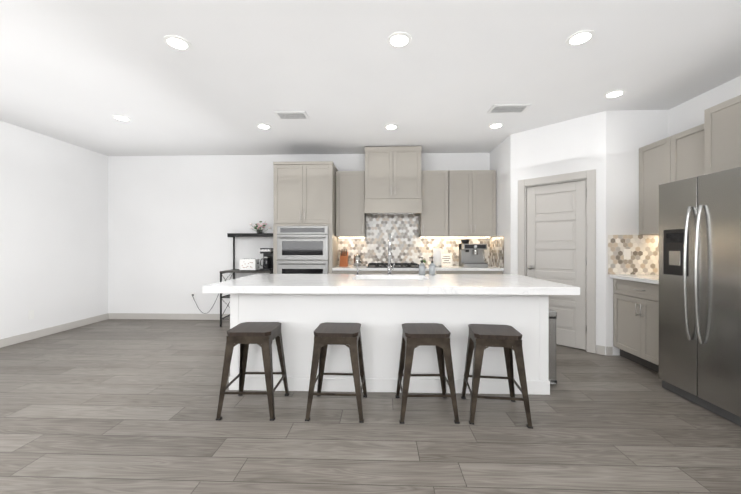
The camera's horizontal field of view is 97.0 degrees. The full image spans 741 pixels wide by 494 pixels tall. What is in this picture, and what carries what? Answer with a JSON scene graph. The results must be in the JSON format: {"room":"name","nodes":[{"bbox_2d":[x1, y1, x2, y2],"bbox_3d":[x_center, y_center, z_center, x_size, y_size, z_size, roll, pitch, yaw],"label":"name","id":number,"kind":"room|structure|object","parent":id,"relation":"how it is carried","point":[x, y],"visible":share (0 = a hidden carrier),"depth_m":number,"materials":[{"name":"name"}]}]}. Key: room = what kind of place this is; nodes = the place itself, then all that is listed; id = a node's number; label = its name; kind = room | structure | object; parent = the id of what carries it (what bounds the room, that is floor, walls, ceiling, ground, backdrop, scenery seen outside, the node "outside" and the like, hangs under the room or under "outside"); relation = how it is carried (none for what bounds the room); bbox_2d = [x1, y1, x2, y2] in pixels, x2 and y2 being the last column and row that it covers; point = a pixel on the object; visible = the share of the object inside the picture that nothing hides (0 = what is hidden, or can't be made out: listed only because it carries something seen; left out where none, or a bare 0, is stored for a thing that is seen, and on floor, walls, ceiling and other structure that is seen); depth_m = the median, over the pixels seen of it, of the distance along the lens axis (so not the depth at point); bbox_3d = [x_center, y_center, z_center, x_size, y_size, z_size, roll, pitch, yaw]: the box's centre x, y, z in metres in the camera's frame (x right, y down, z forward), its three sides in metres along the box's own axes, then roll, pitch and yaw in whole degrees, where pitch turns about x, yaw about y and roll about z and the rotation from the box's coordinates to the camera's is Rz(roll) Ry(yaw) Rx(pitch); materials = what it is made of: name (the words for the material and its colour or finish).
{"room":"kitchen","nodes":[
{"label":"kitchen","id":0,"kind":"room"},
{"bbox_2d":[0,120,107,338],"bbox_3d":[-4.666,-0.155,1.348,0.100,2.780,8.710,0,0,2],"label":"wall","id":1,"kind":"structure","parent":0,"point":[53,232],"depth_m":4.61,"materials":[{"name":"paint"}]},
{"bbox_2d":[0,313,108,347],"bbox_3d":[-4.607,1.184,1.348,0.014,0.099,8.506,0,0,2],"label":"baseboard","id":2,"kind":"structure","parent":1,"relation":"attached to","point":[8,341],"depth_m":4.59,"materials":[{"name":"grey wood"}]},
{"bbox_2d":[108,153,489,313],"bbox_3d":[-0.478,-0.161,5.519,8.000,2.780,0.100,0,0,2],"label":"wall","id":3,"kind":"structure","parent":0,"point":[173,221],"depth_m":5.55,"materials":[{"name":"paint"}]},
{"bbox_2d":[109,313,229,319],"bbox_3d":[-2.943,1.179,5.543,3.008,0.099,0.012,0,0,2],"label":"baseboard","id":4,"kind":"structure","parent":3,"relation":"attached to","point":[111,315],"depth_m":5.55,"materials":[{"name":"grey wood"}]},
{"bbox_2d":[336,171,365,236],"bbox_3d":[-0.313,-0.676,5.294,0.456,1.030,0.330,0,0,2],"label":"upper cabinet","id":5,"kind":"object","parent":3,"relation":"attached to","point":[350,185],"depth_m":5.14,"materials":[{"name":"grey wood"}]},
{"bbox_2d":[364,146,421,215],"bbox_3d":[0.351,-1.022,5.198,0.872,1.027,0.480,0,0,2],"label":"upper cabinet","id":6,"kind":"object","parent":3,"relation":"attached to","point":[392,181],"visible":1,"depth_m":5.02,"materials":[{"name":"grey painted wood"}]},
{"bbox_2d":[338,216,489,265],"bbox_3d":[0.707,-0.103,5.425,2.500,0.823,0.004,0,0,2],"label":"backsplash","id":7,"kind":"structure","parent":3,"relation":"attached to","point":[408,245],"depth_m":5.43,"materials":[{"name":"tile"}]},
{"bbox_2d":[419,170,455,236],"bbox_3d":[1.037,-0.676,5.250,0.490,1.030,0.330,0,0,2],"label":"upper cabinet","id":8,"kind":"object","parent":3,"relation":"attached to","point":[437,218],"depth_m":5.09,"materials":[{"name":"grey wood"}]},
{"bbox_2d":[456,170,495,236],"bbox_3d":[1.553,-0.675,5.233,0.787,1.030,0.330,0,0,2],"label":"upper cabinet","id":9,"kind":"object","parent":3,"relation":"attached to","point":[458,203],"depth_m":5.07,"materials":[{"name":"grey wood"}]},
{"bbox_2d":[339,237,489,237],"bbox_3d":[0.707,-0.154,5.342,2.440,0.010,0.030,0,0,2],"label":"led light","id":10,"kind":"object","parent":9,"relation":"attached to","point":[427,237],"visible":1,"depth_m":5.31,"materials":[{"name":"white plastic"}]},
{"bbox_2d":[0,319,740,493],"bbox_3d":[-0.668,1.285,1.220,8.100,0.100,8.710,0,0,2],"label":"floor","id":11,"kind":"structure","parent":0,"point":[118,406],"depth_m":2.18,"materials":[{"name":"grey wood"}]},
{"bbox_2d":[220,233,272,326],"bbox_3d":[-1.907,0.504,5.256,0.802,1.449,0.480,0,0,2],"label":"rack","id":12,"kind":"object","parent":11,"relation":"on","point":[233,270],"visible":0.31,"depth_m":5.26,"materials":[{"name":"black metal"}]},
{"bbox_2d":[239,259,258,270],"bbox_3d":[-1.904,0.279,5.190,0.272,0.187,0.172,0,0,2],"label":"toaster","id":13,"kind":"object","parent":12,"relation":"on","point":[248,264],"visible":1,"depth_m":5.11,"materials":[{"name":"white plastic"}]},
{"bbox_2d":[250,221,270,232],"bbox_3d":[-1.809,-0.309,5.385,0.356,0.240,0.148,0,0,2],"label":"flower arrangement","id":14,"kind":"object","parent":12,"relation":"on","point":[257,227],"visible":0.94,"depth_m":5.36,"materials":[{"name":"multicoloured plant"}]},
{"bbox_2d":[260,248,272,270],"bbox_3d":[-1.635,0.195,5.187,0.172,0.355,0.220,0,0,2],"label":"coffee maker","id":15,"kind":"object","parent":12,"relation":"on","point":[267,253],"visible":0.98,"depth_m":5.10,"materials":[{"name":"black plastic"}]},
{"bbox_2d":[216,322,288,420],"bbox_3d":[-0.890,0.925,2.537,0.426,0.614,0.426,0,0,2],"label":"stool","id":16,"kind":"object","parent":11,"relation":"on","point":[262,335],"visible":0.98,"depth_m":2.38,"materials":[{"name":"brown metal"}]},
{"bbox_2d":[273,161,337,273],"bbox_3d":[-0.998,-0.021,5.139,0.893,2.499,0.688,0,0,2],"label":"tall cabinet","id":17,"kind":"object","parent":11,"relation":"on","point":[305,239],"visible":0.71,"depth_m":4.87,"materials":[{"name":"grey wood"}]},
{"bbox_2d":[305,322,366,422],"bbox_3d":[-0.246,0.925,2.516,0.426,0.614,0.426,0,0,2],"label":"stool","id":18,"kind":"object","parent":11,"relation":"on","point":[326,334],"visible":0.98,"depth_m":2.36,"materials":[{"name":"brown metal"}]},
{"bbox_2d":[333,271,368,273],"bbox_3d":[-0.296,0.789,5.156,0.507,0.880,0.610,0,0,2],"label":"base cabinet","id":19,"kind":"object","parent":11,"relation":"on","point":[334,272],"depth_m":4.85,"materials":[{"name":"grey wood"}]},
{"bbox_2d":[229,293,549,394],"bbox_3d":[0.154,0.803,3.261,2.718,0.856,0.974,0,0,2],"label":"kitchen island","id":20,"kind":"object","parent":11,"relation":"on","point":[381,309],"depth_m":2.79,"materials":[{"name":"white"}]},
{"bbox_2d":[202,273,579,296],"bbox_3d":[0.156,0.342,3.183,2.980,0.060,1.190,0,0,2],"label":"island countertop","id":21,"kind":"structure","parent":20,"relation":"on","point":[458,285],"depth_m":2.73,"materials":[{"name":"white stone"}]},
{"bbox_2d":[387,233,391,272],"bbox_3d":[0.227,0.081,3.575,0.096,0.460,0.251,0,0,2],"label":"faucet","id":22,"kind":"object","parent":21,"relation":"on","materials":[{"name":"silver metal"}]},
{"bbox_2d":[419,257,424,274],"bbox_3d":[0.577,0.212,3.664,0.074,0.196,0.074,0,0,2],"label":"soap bottle","id":23,"kind":"object","parent":21,"relation":"on","point":[422,268],"visible":1,"depth_m":3.63,"materials":[{"name":"grey"}]},
{"bbox_2d":[429,257,435,274],"bbox_3d":[0.686,0.212,3.640,0.074,0.196,0.074,0,0,2],"label":"soap bottle","id":24,"kind":"object","parent":21,"relation":"on","point":[432,268],"visible":1,"depth_m":3.61,"materials":[{"name":"grey"}]},
{"bbox_2d":[369,271,418,273],"bbox_3d":[0.297,0.789,5.137,0.913,0.880,0.610,0,0,2],"label":"base cabinet","id":25,"kind":"object","parent":11,"relation":"on","point":[417,272],"depth_m":4.83,"materials":[{"name":"grey wood"}]},
{"bbox_2d":[332,266,503,270],"bbox_3d":[0.695,0.329,5.106,2.496,0.038,0.645,0,0,2],"label":"countertop","id":26,"kind":"structure","parent":25,"relation":"on","point":[442,268],"depth_m":4.80,"materials":[{"name":"white stone"}]},
{"bbox_2d":[340,249,347,266],"bbox_3d":[-0.426,0.171,5.267,0.120,0.276,0.180,0,0,2],"label":"knife block","id":27,"kind":"object","parent":26,"relation":"on","point":[344,258],"visible":1,"depth_m":5.24,"materials":[{"name":"brown wood"}]},
{"bbox_2d":[354,253,360,265],"bbox_3d":[-0.207,0.204,5.250,0.124,0.209,0.124,0,0,2],"label":"canister","id":28,"kind":"object","parent":26,"relation":"on","point":[357,257],"visible":0.98,"depth_m":5.20,"materials":[{"name":"silver metal"}]},
{"bbox_2d":[367,263,418,267],"bbox_3d":[0.349,0.283,5.119,0.800,0.051,0.480,0,0,2],"label":"cooktop","id":29,"kind":"object","parent":26,"relation":"in","point":[396,265],"visible":0.96,"depth_m":4.91,"materials":[{"name":"black metal"}]},
{"bbox_2d":[433,245,441,266],"bbox_3d":[1.063,0.138,5.209,0.150,0.341,0.150,0,0,2],"label":"paper towel","id":30,"kind":"object","parent":26,"relation":"on","point":[437,256],"visible":0.92,"depth_m":5.15,"materials":[{"name":"white paper"}]},
{"bbox_2d":[442,254,451,265],"bbox_3d":[1.237,0.210,5.339,0.180,0.200,0.047,0,0,2],"label":"sign","id":31,"kind":"object","parent":26,"relation":"on","point":[446,259],"visible":0.94,"depth_m":5.33,"materials":[{"name":"white paper"}]},
{"bbox_2d":[459,240,487,266],"bbox_3d":[1.620,0.096,5.130,0.380,0.425,0.401,0,0,2],"label":"espresso machine","id":32,"kind":"object","parent":26,"relation":"on","point":[471,255],"visible":1,"depth_m":5.16,"materials":[{"name":"silver metal"}]},
{"bbox_2d":[395,323,459,423],"bbox_3d":[0.414,0.925,2.495,0.430,0.614,0.430,0,0,2],"label":"stool","id":33,"kind":"object","parent":11,"relation":"on","point":[415,335],"visible":0.96,"depth_m":2.34,"materials":[{"name":"brown metal"}]},
{"bbox_2d":[425,271,452,273],"bbox_3d":[0.920,0.789,5.117,0.565,0.880,0.610,0,0,2],"label":"base cabinet","id":34,"kind":"object","parent":11,"relation":"on","point":[426,272],"depth_m":4.81,"materials":[{"name":"grey wood"}]},
{"bbox_2d":[453,271,502,273],"bbox_3d":[1.514,0.789,5.097,0.855,0.880,0.610,0,0,2],"label":"base cabinet","id":35,"kind":"object","parent":11,"relation":"on","point":[454,272],"depth_m":4.79,"materials":[{"name":"grey wood"}]},
{"bbox_2d":[461,324,532,428],"bbox_3d":[0.923,0.925,2.458,0.418,0.614,0.418,0,0,8],"label":"stool","id":36,"kind":"object","parent":11,"relation":"on","point":[483,337],"visible":1,"depth_m":2.31,"materials":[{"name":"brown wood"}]},
{"bbox_2d":[548,309,556,383],"bbox_3d":[1.603,0.904,3.141,0.163,0.654,0.469,0,0,2],"label":"trash can","id":37,"kind":"object","parent":11,"relation":"on","point":[552,346],"visible":0.25,"depth_m":2.95,"materials":[{"name":"silver metal"}]},
{"bbox_2d":[613,278,658,372],"bbox_3d":[3.027,0.791,3.311,0.643,0.879,0.800,0,0,2],"label":"base cabinet","id":38,"kind":"object","parent":11,"relation":"on","point":[635,321],"visible":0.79,"depth_m":3.38,"materials":[{"name":"grey wood"}]},
{"bbox_2d":[610,274,658,283],"bbox_3d":[3.026,0.331,3.309,0.645,0.038,0.802,0,0,2],"label":"countertop","id":39,"kind":"structure","parent":38,"relation":"on","point":[653,279],"depth_m":3.41,"materials":[{"name":"white stone"}]},
{"bbox_2d":[659,167,740,425],"bbox_3d":[2.876,0.343,2.424,0.834,1.779,0.910,0,0,2],"label":"fridge","id":40,"kind":"object","parent":11,"relation":"on","point":[699,290],"visible":1,"depth_m":2.48,"materials":[{"name":"grey metal"}]},
{"bbox_2d":[0,0,740,155],"bbox_3d":[-0.668,-1.595,1.216,8.100,0.100,8.710,0,0,2],"label":"ceiling","id":41,"kind":"structure","parent":0,"point":[345,76],"depth_m":2.84,"materials":[{"name":"paint"}]},
{"bbox_2d":[112,115,130,120],"bbox_3d":[-2.980,-1.545,3.918,0.180,0.007,0.155,0,0,2],"label":"recessed light","id":42,"kind":"object","parent":41,"relation":"in","point":[122,118],"depth_m":3.93,"materials":[{"name":"white plastic"}]},
{"bbox_2d":[163,35,190,50],"bbox_3d":[-1.459,-1.543,2.476,0.182,0.007,0.184,0,0,2],"label":"recessed light","id":43,"kind":"object","parent":41,"relation":"in","point":[176,42],"depth_m":2.47,"materials":[{"name":"white plastic"}]},
{"bbox_2d":[256,124,270,128],"bbox_3d":[-1.362,-1.545,4.194,0.167,0.007,0.144,0,0,2],"label":"recessed light","id":44,"kind":"object","parent":41,"relation":"in","point":[262,126],"depth_m":4.19,"materials":[{"name":"white plastic"}]},
{"bbox_2d":[274,111,308,119],"bbox_3d":[-0.920,-1.540,3.845,0.360,0.016,0.220,0,0,2],"label":"ceiling vent","id":45,"kind":"object","parent":41,"relation":"in","point":[282,115],"depth_m":3.82,"materials":[{"name":"white metal"}]},
{"bbox_2d":[384,124,397,129],"bbox_3d":[0.264,-1.545,4.212,0.168,0.007,0.178,0,0,2],"label":"recessed light","id":46,"kind":"object","parent":41,"relation":"in","point":[390,126],"depth_m":4.20,"materials":[{"name":"white plastic"}]},
{"bbox_2d":[387,32,411,47],"bbox_3d":[0.216,-1.543,2.440,0.179,0.007,0.179,0,0,2],"label":"recessed light","id":47,"kind":"object","parent":41,"relation":"in","point":[398,39],"depth_m":2.43,"materials":[{"name":"white plastic"}]},
{"bbox_2d":[488,123,503,128],"bbox_3d":[1.592,-1.545,4.176,0.166,0.007,0.175,0,0,2],"label":"recessed light","id":48,"kind":"object","parent":41,"relation":"in","point":[495,125],"depth_m":4.16,"materials":[{"name":"white plastic"}]},
{"bbox_2d":[487,104,530,113],"bbox_3d":[1.542,-1.540,3.663,0.400,0.016,0.220,0,0,2],"label":"ceiling vent","id":49,"kind":"object","parent":41,"relation":"in","point":[494,109],"depth_m":3.63,"materials":[{"name":"white metal"}]},
{"bbox_2d":[566,30,594,45],"bbox_3d":[1.546,-1.543,2.417,0.185,0.007,0.176,0,0,2],"label":"recessed light","id":50,"kind":"object","parent":41,"relation":"in","point":[584,36],"depth_m":2.41,"materials":[{"name":"white plastic"}]},
{"bbox_2d":[604,89,625,97],"bbox_3d":[2.458,-1.544,3.292,0.180,0.007,0.174,0,0,2],"label":"recessed light","id":51,"kind":"object","parent":41,"relation":"in","point":[616,93],"depth_m":3.29,"materials":[{"name":"white plastic"}]},
{"bbox_2d":[490,135,510,273],"bbox_3d":[1.995,-0.160,4.953,0.100,2.780,0.870,0,0,2],"label":"wall","id":52,"kind":"structure","parent":0,"point":[500,158],"depth_m":4.74,"materials":[{"name":"paint"}]},
{"bbox_2d":[489,236,503,267],"bbox_3d":[1.943,0.075,5.062,0.004,0.468,0.633,0,0,2],"label":"backsplash","id":53,"kind":"object","parent":52,"relation":"attached to","point":[496,252],"visible":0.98,"depth_m":5.05,"materials":[{"name":"tile"}]},
{"bbox_2d":[511,111,605,354],"bbox_3d":[2.339,-0.159,4.157,0.100,2.780,1.089,0,0,-43],"label":"wall","id":54,"kind":"structure","parent":0,"point":[573,145],"depth_m":3.98,"materials":[{"name":"paint"}]},
{"bbox_2d":[527,180,585,349],"bbox_3d":[2.330,0.213,4.141,0.035,2.012,0.680,0,0,-43],"label":"pantry door","id":55,"kind":"structure","parent":54,"relation":"in","point":[556,233],"depth_m":4.07,"materials":[{"name":"grey wood"}]},
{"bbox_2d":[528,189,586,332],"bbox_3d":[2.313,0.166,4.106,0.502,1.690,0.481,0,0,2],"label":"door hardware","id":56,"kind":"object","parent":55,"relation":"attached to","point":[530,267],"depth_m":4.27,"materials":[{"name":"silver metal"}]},
{"bbox_2d":[518,169,595,352],"bbox_3d":[2.336,0.165,4.146,0.116,2.129,0.890,0,0,-43],"label":"door frame","id":57,"kind":"structure","parent":54,"relation":"attached to","point":[588,175],"depth_m":3.84,"materials":[{"name":"grey wood"}]},
{"bbox_2d":[596,345,604,354],"bbox_3d":[2.300,1.180,4.116,0.012,0.099,1.073,0,0,-43],"label":"baseboard","id":58,"kind":"structure","parent":54,"relation":"attached to","point":[600,350],"depth_m":3.75,"materials":[{"name":"grey wood"}]},
{"bbox_2d":[606,110,668,354],"bbox_3d":[3.022,-0.159,3.764,0.690,2.780,0.100,0,0,2],"label":"wall","id":59,"kind":"structure","parent":0,"point":[629,133],"depth_m":3.72,"materials":[{"name":"paint"}]},
{"bbox_2d":[608,235,658,274],"bbox_3d":[3.023,0.086,3.709,0.660,0.448,0.004,0,0,2],"label":"backsplash","id":60,"kind":"object","parent":59,"relation":"attached to","point":[644,254],"visible":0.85,"depth_m":3.71,"materials":[{"name":"tile"}]},
{"bbox_2d":[624,249,630,259],"bbox_3d":[2.902,0.082,3.705,0.075,0.120,0.008,0,0,2],"label":"light switch","id":61,"kind":"object","parent":60,"relation":"attached to","point":[627,254],"visible":1,"depth_m":3.70,"materials":[{"name":"white plastic"}]},
{"bbox_2d":[669,76,740,136],"bbox_3d":[3.305,-0.154,0.318,0.100,2.780,6.970,0,0,2],"label":"wall","id":62,"kind":"structure","parent":0,"point":[686,115],"depth_m":3.35,"materials":[{"name":"paint"}]},
{"bbox_2d":[639,124,703,234],"bbox_3d":[3.167,-0.628,3.295,0.363,0.980,0.820,0,0,2],"label":"upper cabinet","id":63,"kind":"object","parent":62,"relation":"attached to","point":[677,157],"visible":0.31,"depth_m":3.40,"materials":[{"name":"grey wood"}]},
{"bbox_2d":[704,95,740,174],"bbox_3d":[3.103,-0.919,2.393,0.433,0.575,0.974,0,0,2],"label":"upper cabinet","id":64,"kind":"object","parent":62,"relation":"attached to","point":[722,136],"visible":0.88,"depth_m":2.73,"materials":[{"name":"grey wood"}]}
]}

